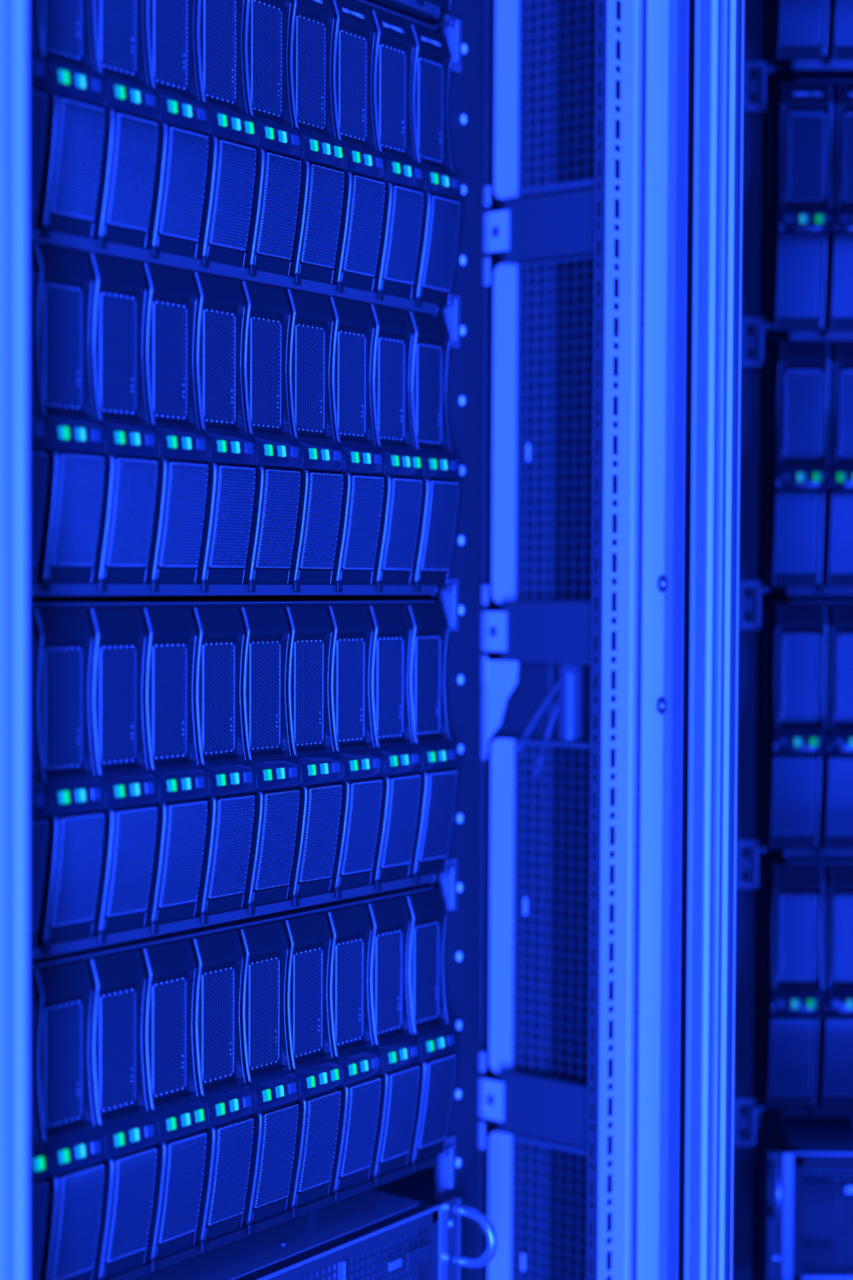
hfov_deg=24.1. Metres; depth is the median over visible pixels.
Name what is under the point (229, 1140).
grille
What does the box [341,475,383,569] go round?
grille
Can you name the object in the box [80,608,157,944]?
module
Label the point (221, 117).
indicator light
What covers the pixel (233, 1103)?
indicator light
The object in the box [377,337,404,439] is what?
grille
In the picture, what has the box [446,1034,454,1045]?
indicator light
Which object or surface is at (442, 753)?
indicator light
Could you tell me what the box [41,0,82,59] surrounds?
grille
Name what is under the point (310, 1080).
indicator light
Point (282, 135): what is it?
indicator light
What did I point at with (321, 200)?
grille
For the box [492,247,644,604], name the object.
panel
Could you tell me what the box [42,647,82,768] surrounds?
grille
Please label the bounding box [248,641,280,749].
grille
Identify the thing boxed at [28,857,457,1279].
enclosure
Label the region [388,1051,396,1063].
indicator light
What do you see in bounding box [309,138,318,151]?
indicator light
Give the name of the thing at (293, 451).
indicator light
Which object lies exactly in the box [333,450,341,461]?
indicator light
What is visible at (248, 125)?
indicator light
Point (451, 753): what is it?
indicator light
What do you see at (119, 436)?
indicator light
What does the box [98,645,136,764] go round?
grille
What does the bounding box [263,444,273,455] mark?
indicator light
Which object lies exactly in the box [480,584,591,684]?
mounting bracket
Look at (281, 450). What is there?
indicator light
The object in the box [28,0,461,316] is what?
enclosure
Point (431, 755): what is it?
indicator light
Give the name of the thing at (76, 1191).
grille
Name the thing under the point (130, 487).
grille
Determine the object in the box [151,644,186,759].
grille
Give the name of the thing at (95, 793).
indicator light
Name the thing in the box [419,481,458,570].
grille
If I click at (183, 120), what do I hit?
module
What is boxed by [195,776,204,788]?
indicator light
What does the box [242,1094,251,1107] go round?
indicator light
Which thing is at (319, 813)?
grille
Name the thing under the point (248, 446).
indicator light
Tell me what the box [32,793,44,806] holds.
indicator light
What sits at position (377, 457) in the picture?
indicator light
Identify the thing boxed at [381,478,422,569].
grille
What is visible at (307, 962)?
grille
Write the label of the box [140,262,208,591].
module
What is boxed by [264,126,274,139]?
indicator light
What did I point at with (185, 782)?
indicator light
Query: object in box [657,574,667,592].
screw
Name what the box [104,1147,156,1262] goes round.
grille
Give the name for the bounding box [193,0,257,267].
module
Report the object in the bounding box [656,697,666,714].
screw
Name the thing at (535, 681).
panel
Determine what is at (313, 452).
indicator light
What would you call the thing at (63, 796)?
indicator light
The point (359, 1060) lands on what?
module
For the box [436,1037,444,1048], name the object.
indicator light
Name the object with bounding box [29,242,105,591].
module
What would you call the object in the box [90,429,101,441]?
indicator light
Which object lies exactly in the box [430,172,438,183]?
indicator light
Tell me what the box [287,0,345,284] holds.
module
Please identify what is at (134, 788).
indicator light
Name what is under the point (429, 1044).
indicator light
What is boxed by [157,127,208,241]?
grille
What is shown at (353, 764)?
indicator light
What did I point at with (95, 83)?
indicator light
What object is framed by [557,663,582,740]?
cable
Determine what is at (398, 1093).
grille
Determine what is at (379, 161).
indicator light
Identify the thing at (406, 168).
indicator light
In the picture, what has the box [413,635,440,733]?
grille
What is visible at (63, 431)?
indicator light
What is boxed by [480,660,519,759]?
gusset plate
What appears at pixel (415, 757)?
indicator light
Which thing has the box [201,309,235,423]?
grille
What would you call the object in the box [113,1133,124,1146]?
indicator light
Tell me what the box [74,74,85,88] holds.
indicator light
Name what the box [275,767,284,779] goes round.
indicator light
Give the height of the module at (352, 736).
0.170 m
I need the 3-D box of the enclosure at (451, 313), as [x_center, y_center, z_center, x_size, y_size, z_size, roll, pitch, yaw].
[-0.270,-0.122,1.201,0.402,0.190,0.456,2,2,37]
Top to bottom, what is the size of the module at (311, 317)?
0.170 m
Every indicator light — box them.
[32,62,44,77]
[32,424,44,437]
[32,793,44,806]
[33,1156,44,1171]
[57,69,69,84]
[57,426,69,439]
[57,791,69,804]
[58,1149,69,1164]
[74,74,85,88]
[74,427,85,440]
[75,789,85,801]
[75,1144,85,1159]
[89,1139,101,1154]
[90,78,101,93]
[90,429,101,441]
[90,787,101,799]
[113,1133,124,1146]
[114,84,124,98]
[114,431,124,444]
[114,785,124,797]
[128,1128,139,1142]
[129,88,140,102]
[129,432,140,444]
[129,783,139,795]
[143,1124,154,1137]
[144,93,155,106]
[144,433,155,446]
[144,782,154,794]
[165,1117,176,1130]
[166,779,176,791]
[167,99,177,113]
[167,435,177,448]
[180,1113,190,1126]
[181,777,191,790]
[182,103,191,117]
[182,436,191,448]
[194,1109,204,1122]
[195,107,205,120]
[195,438,205,450]
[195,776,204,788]
[215,1102,225,1115]
[216,440,226,452]
[216,773,226,786]
[217,113,226,126]
[229,1098,238,1111]
[230,773,239,784]
[231,117,240,130]
[231,441,239,453]
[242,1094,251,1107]
[243,771,252,782]
[244,120,253,133]
[244,442,253,453]
[262,768,272,780]
[262,1088,271,1102]
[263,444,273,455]
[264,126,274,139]
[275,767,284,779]
[275,1084,284,1097]
[276,445,286,457]
[277,130,287,142]
[287,1081,296,1093]
[288,446,298,457]
[288,766,297,777]
[290,133,299,146]
[306,1075,315,1088]
[307,764,315,775]
[308,448,317,459]
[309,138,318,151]
[318,1072,327,1084]
[320,448,329,460]
[320,763,328,773]
[321,142,330,155]
[330,1068,338,1080]
[331,761,340,773]
[333,146,342,158]
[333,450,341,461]
[348,1063,356,1075]
[349,760,358,770]
[351,151,360,162]
[351,452,359,462]
[360,1060,368,1071]
[361,759,369,769]
[362,453,371,463]
[364,154,372,165]
[371,1057,379,1068]
[372,757,381,768]
[373,453,382,464]
[374,156,383,168]
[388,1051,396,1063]
[389,755,397,766]
[391,161,400,173]
[391,455,399,466]
[399,1048,407,1060]
[400,754,408,764]
[402,456,410,466]
[403,164,411,176]
[409,1045,417,1057]
[411,753,419,764]
[413,168,422,179]
[413,457,421,467]
[426,1040,434,1052]
[427,751,435,762]
[429,458,436,469]
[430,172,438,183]
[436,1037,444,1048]
[438,750,445,760]
[440,459,447,470]
[441,175,448,186]
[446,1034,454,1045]
[448,749,456,759]
[449,460,457,471]
[451,177,458,189]
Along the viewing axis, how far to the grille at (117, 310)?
1.02 m
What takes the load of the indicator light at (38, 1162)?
on the module at (38, 1163)
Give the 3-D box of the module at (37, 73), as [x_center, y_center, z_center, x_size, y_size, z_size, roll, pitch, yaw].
[-0.203,-0.281,0.957,0.026,0.170,0.037,2,2,37]
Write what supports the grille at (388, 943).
attached to the module at (398, 1048)
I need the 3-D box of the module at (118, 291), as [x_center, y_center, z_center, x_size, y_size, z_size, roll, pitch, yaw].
[-0.158,-0.110,1.022,0.026,0.170,0.037,2,2,37]
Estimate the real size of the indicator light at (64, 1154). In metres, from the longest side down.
0.006 x 0.006 x 0.002 m
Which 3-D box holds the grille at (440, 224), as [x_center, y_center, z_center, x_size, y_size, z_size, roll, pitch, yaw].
[0.009,-0.243,1.226,0.009,0.054,0.029,2,2,37]
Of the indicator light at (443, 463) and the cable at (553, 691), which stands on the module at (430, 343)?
the indicator light at (443, 463)
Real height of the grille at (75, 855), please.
0.054 m
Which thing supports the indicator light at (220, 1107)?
on the module at (228, 1100)
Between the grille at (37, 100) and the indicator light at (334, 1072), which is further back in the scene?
the indicator light at (334, 1072)
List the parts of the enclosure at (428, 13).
casing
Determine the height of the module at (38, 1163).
0.170 m
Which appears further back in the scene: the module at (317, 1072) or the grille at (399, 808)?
the grille at (399, 808)
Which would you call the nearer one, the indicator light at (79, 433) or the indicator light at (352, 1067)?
the indicator light at (79, 433)
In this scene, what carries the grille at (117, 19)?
attached to the module at (131, 107)
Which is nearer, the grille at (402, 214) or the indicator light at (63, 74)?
the indicator light at (63, 74)
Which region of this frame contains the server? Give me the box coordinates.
[133,1189,497,1279]
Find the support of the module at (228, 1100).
in the enclosure at (448, 877)
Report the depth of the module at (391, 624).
1.20 m
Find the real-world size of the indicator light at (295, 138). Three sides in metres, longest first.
0.006 x 0.006 x 0.002 m
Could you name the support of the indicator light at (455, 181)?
on the module at (431, 60)
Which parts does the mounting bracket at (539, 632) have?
clamp plate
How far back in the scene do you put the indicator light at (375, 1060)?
1.18 m
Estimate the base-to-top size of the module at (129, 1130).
0.170 m
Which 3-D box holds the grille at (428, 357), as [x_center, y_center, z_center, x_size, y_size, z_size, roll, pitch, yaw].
[0.001,-0.151,1.227,0.002,0.060,0.026,1,2,36]
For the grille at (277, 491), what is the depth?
1.11 m
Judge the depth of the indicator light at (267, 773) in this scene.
1.10 m
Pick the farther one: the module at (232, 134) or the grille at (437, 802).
the grille at (437, 802)
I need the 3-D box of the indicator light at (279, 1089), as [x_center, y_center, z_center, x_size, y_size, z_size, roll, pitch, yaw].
[-0.082,0.252,1.116,0.002,0.006,0.006,-9,-4,37]
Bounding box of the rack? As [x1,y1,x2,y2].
[0,0,852,1279]
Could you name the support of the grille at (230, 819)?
attached to the module at (220, 631)
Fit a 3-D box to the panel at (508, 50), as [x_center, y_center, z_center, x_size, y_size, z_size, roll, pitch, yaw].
[0.095,-0.447,1.313,0.119,0.303,0.004,2,2,37]
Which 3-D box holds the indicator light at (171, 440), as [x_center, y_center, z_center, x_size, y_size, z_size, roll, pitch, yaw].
[-0.132,-0.103,1.037,0.002,0.006,0.006,-9,-4,37]
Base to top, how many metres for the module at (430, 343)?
0.170 m
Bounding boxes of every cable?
[517,664,576,757]
[531,664,578,777]
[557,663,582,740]
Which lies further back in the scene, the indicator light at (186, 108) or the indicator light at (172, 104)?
the indicator light at (186, 108)
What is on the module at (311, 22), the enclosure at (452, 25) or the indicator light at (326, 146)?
the indicator light at (326, 146)
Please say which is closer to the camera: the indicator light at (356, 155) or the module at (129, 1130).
the module at (129, 1130)
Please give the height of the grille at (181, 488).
0.054 m
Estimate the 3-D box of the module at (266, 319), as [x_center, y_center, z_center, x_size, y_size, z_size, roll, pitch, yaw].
[-0.090,-0.112,1.111,0.026,0.170,0.037,2,2,37]
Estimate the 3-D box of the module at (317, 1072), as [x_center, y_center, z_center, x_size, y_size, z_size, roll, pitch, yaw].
[-0.069,0.244,1.151,0.026,0.170,0.037,2,2,37]
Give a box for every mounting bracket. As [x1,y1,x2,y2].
[477,1051,587,1150]
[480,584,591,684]
[482,185,594,286]
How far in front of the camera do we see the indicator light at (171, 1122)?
1.05 m
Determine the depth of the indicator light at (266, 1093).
1.11 m
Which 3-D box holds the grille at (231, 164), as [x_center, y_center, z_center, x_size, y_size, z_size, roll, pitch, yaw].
[-0.104,-0.239,1.077,0.009,0.054,0.029,2,2,37]
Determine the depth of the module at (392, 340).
1.20 m
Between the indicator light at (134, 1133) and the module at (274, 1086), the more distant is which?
the module at (274, 1086)
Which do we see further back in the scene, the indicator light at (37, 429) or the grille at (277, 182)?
the grille at (277, 182)
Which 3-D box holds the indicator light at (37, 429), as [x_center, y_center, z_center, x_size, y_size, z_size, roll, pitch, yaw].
[-0.187,-0.101,0.965,0.002,0.006,0.006,-9,-4,37]
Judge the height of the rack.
2.170 m
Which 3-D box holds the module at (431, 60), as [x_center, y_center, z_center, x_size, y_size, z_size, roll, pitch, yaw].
[0.001,-0.287,1.226,0.026,0.170,0.037,2,2,37]
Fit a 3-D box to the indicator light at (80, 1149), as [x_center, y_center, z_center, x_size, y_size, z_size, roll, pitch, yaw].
[-0.173,0.255,0.996,0.002,0.006,0.006,-9,-4,37]
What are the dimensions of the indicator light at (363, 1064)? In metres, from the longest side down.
0.006 x 0.006 x 0.002 m
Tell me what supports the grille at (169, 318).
attached to the module at (171, 298)
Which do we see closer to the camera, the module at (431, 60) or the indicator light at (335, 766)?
the indicator light at (335, 766)
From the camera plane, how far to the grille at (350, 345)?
1.17 m
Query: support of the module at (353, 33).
in the enclosure at (452, 25)
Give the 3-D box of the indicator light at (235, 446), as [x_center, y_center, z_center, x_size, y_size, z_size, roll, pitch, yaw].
[-0.103,-0.104,1.076,0.002,0.006,0.006,-9,-4,37]
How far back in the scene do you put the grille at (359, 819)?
1.17 m
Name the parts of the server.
frame, ear plate, pull handle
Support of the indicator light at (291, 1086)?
on the module at (274, 1086)
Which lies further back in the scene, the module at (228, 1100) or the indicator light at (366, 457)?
the indicator light at (366, 457)
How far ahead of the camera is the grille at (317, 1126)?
1.15 m
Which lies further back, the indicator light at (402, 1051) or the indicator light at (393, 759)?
the indicator light at (402, 1051)
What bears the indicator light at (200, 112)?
on the module at (183, 120)
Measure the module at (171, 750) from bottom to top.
0.170 m
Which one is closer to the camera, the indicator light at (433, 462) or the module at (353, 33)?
the module at (353, 33)
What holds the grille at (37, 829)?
attached to the module at (38, 803)
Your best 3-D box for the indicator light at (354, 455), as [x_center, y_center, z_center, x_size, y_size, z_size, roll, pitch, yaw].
[-0.042,-0.106,1.157,0.002,0.006,0.006,-9,-4,37]
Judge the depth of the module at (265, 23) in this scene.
1.10 m
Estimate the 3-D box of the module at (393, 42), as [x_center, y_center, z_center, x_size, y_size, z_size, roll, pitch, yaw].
[-0.021,-0.287,1.196,0.026,0.170,0.037,2,2,37]
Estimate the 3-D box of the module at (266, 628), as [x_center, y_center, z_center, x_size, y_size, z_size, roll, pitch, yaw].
[-0.091,0.067,1.117,0.026,0.170,0.037,2,2,37]
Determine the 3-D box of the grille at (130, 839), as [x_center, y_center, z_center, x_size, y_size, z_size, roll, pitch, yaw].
[-0.151,0.114,1.027,0.009,0.054,0.029,2,2,37]
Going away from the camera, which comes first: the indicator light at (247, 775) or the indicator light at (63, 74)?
the indicator light at (63, 74)
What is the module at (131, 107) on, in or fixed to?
in the enclosure at (452, 25)
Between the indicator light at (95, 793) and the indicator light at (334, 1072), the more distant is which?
the indicator light at (334, 1072)
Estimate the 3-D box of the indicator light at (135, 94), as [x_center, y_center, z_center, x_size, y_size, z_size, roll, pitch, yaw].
[-0.147,-0.275,1.011,0.002,0.006,0.006,-9,-4,37]
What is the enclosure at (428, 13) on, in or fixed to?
in the rack
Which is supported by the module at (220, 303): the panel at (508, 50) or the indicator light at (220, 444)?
the indicator light at (220, 444)
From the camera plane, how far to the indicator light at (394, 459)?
1.19 m
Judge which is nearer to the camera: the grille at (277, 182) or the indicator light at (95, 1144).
the indicator light at (95, 1144)
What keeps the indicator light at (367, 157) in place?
on the module at (353, 33)
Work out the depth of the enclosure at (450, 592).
1.10 m
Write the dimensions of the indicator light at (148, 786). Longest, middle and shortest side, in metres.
0.006 x 0.006 x 0.002 m
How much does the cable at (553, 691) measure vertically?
0.078 m
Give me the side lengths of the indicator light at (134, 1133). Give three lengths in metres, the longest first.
0.006 x 0.006 x 0.002 m
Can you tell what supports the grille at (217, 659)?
attached to the module at (220, 631)
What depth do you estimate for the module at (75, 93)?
0.98 m
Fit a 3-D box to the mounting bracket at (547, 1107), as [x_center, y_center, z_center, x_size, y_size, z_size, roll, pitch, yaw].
[0.073,0.313,1.333,0.088,0.067,0.015,2,2,37]
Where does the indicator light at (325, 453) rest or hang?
on the module at (311, 317)
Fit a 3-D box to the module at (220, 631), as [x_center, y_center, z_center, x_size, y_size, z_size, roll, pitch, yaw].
[-0.114,0.067,1.087,0.026,0.170,0.037,2,2,37]
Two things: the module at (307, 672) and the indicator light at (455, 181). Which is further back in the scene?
the indicator light at (455, 181)
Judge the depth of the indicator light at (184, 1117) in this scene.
1.05 m
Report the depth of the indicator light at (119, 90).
1.00 m
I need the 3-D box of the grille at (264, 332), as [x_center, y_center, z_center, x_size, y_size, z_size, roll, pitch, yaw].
[-0.089,-0.148,1.108,0.002,0.060,0.026,1,2,36]
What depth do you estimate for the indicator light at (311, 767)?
1.13 m
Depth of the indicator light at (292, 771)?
1.12 m
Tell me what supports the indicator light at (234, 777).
on the module at (220, 631)
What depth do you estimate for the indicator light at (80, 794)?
0.99 m
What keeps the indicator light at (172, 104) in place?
on the module at (183, 120)
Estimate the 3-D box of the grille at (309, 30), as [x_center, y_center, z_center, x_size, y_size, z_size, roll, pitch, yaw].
[-0.066,-0.321,1.133,0.002,0.060,0.026,1,2,36]
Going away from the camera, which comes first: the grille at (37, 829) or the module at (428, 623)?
the grille at (37, 829)
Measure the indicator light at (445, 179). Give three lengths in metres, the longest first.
0.006 x 0.006 x 0.002 m
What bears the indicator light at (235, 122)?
on the module at (232, 134)
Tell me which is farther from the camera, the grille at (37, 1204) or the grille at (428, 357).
the grille at (428, 357)
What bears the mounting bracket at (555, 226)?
attached to the rack
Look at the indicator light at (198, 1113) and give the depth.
1.06 m
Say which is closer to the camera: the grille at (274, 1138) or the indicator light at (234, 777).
the indicator light at (234, 777)
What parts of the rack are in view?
corner post, mounting rail, upright strip, corner post, door, glass pane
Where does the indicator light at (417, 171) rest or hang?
on the module at (393, 42)
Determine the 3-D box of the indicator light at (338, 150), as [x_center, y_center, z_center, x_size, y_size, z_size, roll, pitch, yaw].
[-0.051,-0.278,1.139,0.002,0.006,0.006,-9,-4,37]
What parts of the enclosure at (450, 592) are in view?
casing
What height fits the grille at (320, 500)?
0.054 m
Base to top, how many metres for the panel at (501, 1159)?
0.284 m
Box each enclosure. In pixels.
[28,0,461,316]
[28,240,460,596]
[28,578,458,959]
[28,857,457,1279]
[364,0,444,23]
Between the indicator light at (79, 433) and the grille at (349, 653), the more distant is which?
the grille at (349, 653)
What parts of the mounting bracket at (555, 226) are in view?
clamp plate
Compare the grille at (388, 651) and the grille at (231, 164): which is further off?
the grille at (388, 651)
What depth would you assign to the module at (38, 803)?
0.97 m
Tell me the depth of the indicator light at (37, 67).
0.96 m
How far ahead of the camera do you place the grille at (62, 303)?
0.99 m
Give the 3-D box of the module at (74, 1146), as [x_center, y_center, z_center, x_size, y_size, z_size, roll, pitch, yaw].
[-0.183,0.247,1.002,0.026,0.170,0.037,2,2,37]
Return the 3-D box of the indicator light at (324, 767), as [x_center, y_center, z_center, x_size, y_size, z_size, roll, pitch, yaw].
[-0.059,0.073,1.141,0.002,0.006,0.006,-9,-4,37]
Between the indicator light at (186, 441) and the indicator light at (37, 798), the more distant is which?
the indicator light at (186, 441)
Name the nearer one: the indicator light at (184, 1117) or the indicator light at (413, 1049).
the indicator light at (184, 1117)
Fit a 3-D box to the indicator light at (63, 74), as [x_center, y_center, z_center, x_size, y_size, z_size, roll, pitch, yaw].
[-0.177,-0.274,0.973,0.002,0.006,0.006,-9,-4,37]
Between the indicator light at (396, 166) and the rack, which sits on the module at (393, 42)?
the indicator light at (396, 166)
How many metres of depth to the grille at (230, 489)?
1.08 m
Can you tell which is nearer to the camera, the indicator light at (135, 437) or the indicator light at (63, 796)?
the indicator light at (63, 796)
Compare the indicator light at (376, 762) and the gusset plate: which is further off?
the gusset plate
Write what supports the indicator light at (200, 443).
on the module at (171, 298)
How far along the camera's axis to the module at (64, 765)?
0.99 m
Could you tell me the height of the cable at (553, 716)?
0.098 m
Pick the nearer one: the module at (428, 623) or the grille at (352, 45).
the grille at (352, 45)
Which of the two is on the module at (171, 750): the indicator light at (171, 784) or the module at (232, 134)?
the indicator light at (171, 784)
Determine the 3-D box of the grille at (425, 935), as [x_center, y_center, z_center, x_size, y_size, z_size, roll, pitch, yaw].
[0.000,0.205,1.237,0.002,0.060,0.026,1,2,36]
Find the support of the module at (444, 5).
attached to the enclosure at (428, 13)
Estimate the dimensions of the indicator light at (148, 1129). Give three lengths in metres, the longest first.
0.006 x 0.006 x 0.002 m
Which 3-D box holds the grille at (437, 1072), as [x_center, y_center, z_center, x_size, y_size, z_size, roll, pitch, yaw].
[0.006,0.286,1.241,0.009,0.054,0.029,2,2,37]
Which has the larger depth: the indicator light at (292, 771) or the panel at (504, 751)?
the panel at (504, 751)
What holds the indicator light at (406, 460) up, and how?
on the module at (392, 340)
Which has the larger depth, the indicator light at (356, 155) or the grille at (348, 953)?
the grille at (348, 953)
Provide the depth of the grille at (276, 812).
1.11 m
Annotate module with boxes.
[27,0,48,227]
[28,241,48,583]
[28,608,48,948]
[28,959,104,1279]
[28,971,48,1279]
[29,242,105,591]
[29,608,104,955]
[32,0,105,238]
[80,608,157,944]
[84,948,157,1279]
[86,253,158,591]
[88,0,158,248]
[137,607,208,934]
[137,938,207,1271]
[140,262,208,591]
[142,0,208,258]
[188,929,254,1253]
[190,607,255,924]
[191,271,256,591]
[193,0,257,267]
[223,606,300,915]
[235,920,299,1235]
[239,280,301,591]
[241,0,302,276]
[280,911,341,1218]
[283,605,342,906]
[284,288,343,591]
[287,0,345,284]
[311,605,382,898]
[323,904,382,1202]
[327,297,384,591]
[330,0,385,293]
[363,896,420,1186]
[366,605,421,891]
[368,304,422,591]
[369,9,424,300]
[395,604,457,884]
[404,888,456,1172]
[407,311,459,591]
[408,24,461,307]
[417,0,451,13]
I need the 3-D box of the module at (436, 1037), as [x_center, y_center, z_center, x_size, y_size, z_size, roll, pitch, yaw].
[-0.001,0.241,1.241,0.026,0.170,0.037,2,2,37]
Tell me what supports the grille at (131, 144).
attached to the module at (131, 107)
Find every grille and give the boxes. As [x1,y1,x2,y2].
[27,89,47,208]
[28,452,48,564]
[28,820,48,930]
[28,1182,48,1279]
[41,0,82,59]
[42,283,82,408]
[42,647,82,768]
[42,1000,82,1127]
[48,98,104,220]
[48,454,104,565]
[48,813,104,926]
[49,1164,104,1279]
[97,988,136,1111]
[98,0,137,75]
[98,292,136,413]
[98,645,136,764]
[104,113,158,231]
[104,458,157,566]
[104,807,157,916]
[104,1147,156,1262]
[151,0,187,89]
[151,301,187,418]
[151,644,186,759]
[151,977,186,1096]
[156,801,207,907]
[156,1132,206,1243]
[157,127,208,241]
[157,462,208,567]
[200,642,235,754]
[200,967,234,1082]
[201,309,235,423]
[202,0,236,103]
[205,1117,253,1225]
[206,795,254,898]
[207,140,256,250]
[207,466,255,567]
[247,956,279,1069]
[248,316,281,427]
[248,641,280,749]
[249,0,282,116]
[252,1103,298,1208]
[253,469,300,568]
[253,790,299,890]
[254,152,302,260]
[292,947,322,1057]
[293,324,324,432]
[293,640,324,745]
[294,15,325,128]
[297,785,342,882]
[297,1090,341,1192]
[298,472,343,568]
[298,1225,428,1279]
[299,164,344,268]
[333,938,363,1044]
[335,639,364,741]
[336,331,365,435]
[337,30,367,141]
[338,1078,381,1177]
[339,780,382,875]
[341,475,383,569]
[342,175,385,276]
[374,929,402,1033]
[375,637,403,737]
[377,44,406,151]
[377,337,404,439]
[378,1066,419,1162]
[379,775,421,867]
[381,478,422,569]
[382,186,423,284]
[412,922,439,1022]
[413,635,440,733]
[415,343,442,444]
[416,57,443,162]
[417,770,457,861]
[417,1054,456,1148]
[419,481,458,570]
[420,195,460,292]
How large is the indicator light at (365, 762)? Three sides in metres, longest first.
0.006 x 0.006 x 0.002 m
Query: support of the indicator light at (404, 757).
on the module at (391, 624)
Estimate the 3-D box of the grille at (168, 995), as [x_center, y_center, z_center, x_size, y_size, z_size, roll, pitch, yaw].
[-0.136,0.210,1.058,0.002,0.060,0.026,1,2,36]
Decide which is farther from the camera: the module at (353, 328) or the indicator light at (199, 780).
the module at (353, 328)
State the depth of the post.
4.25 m
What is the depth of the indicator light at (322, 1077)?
1.14 m
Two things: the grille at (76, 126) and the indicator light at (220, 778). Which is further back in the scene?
the indicator light at (220, 778)
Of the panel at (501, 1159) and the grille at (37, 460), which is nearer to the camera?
the grille at (37, 460)
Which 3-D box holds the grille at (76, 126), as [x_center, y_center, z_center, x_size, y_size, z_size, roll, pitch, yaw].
[-0.172,-0.237,0.987,0.009,0.054,0.029,2,2,37]
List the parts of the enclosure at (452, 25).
casing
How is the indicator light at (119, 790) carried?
on the module at (119, 758)
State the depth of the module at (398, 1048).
1.21 m
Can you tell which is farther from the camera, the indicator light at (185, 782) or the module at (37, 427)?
the indicator light at (185, 782)
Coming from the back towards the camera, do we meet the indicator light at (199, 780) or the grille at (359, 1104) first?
the grille at (359, 1104)
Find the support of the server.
in the rack
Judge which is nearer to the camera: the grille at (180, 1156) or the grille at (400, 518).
the grille at (180, 1156)
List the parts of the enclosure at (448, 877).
casing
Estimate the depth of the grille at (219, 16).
1.07 m
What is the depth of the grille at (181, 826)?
1.05 m
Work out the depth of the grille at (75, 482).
0.99 m
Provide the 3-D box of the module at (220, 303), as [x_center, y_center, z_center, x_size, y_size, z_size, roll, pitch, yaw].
[-0.113,-0.111,1.082,0.026,0.170,0.037,2,2,37]
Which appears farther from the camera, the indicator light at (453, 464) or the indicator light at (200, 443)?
the indicator light at (453, 464)
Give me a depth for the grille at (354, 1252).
1.19 m
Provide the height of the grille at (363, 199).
0.054 m
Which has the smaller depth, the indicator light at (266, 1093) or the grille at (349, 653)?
the indicator light at (266, 1093)
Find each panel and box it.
[488,737,640,1099]
[488,1130,637,1279]
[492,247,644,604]
[493,0,565,1279]
[493,0,646,199]
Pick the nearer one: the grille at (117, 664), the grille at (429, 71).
the grille at (117, 664)
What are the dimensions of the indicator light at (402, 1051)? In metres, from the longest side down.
0.006 x 0.006 x 0.002 m
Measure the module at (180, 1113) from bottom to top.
0.170 m
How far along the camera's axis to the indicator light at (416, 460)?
1.20 m
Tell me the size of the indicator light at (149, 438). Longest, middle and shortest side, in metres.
0.006 x 0.006 x 0.002 m
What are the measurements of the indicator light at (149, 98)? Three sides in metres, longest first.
0.006 x 0.006 x 0.002 m
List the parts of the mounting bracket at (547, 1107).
clamp plate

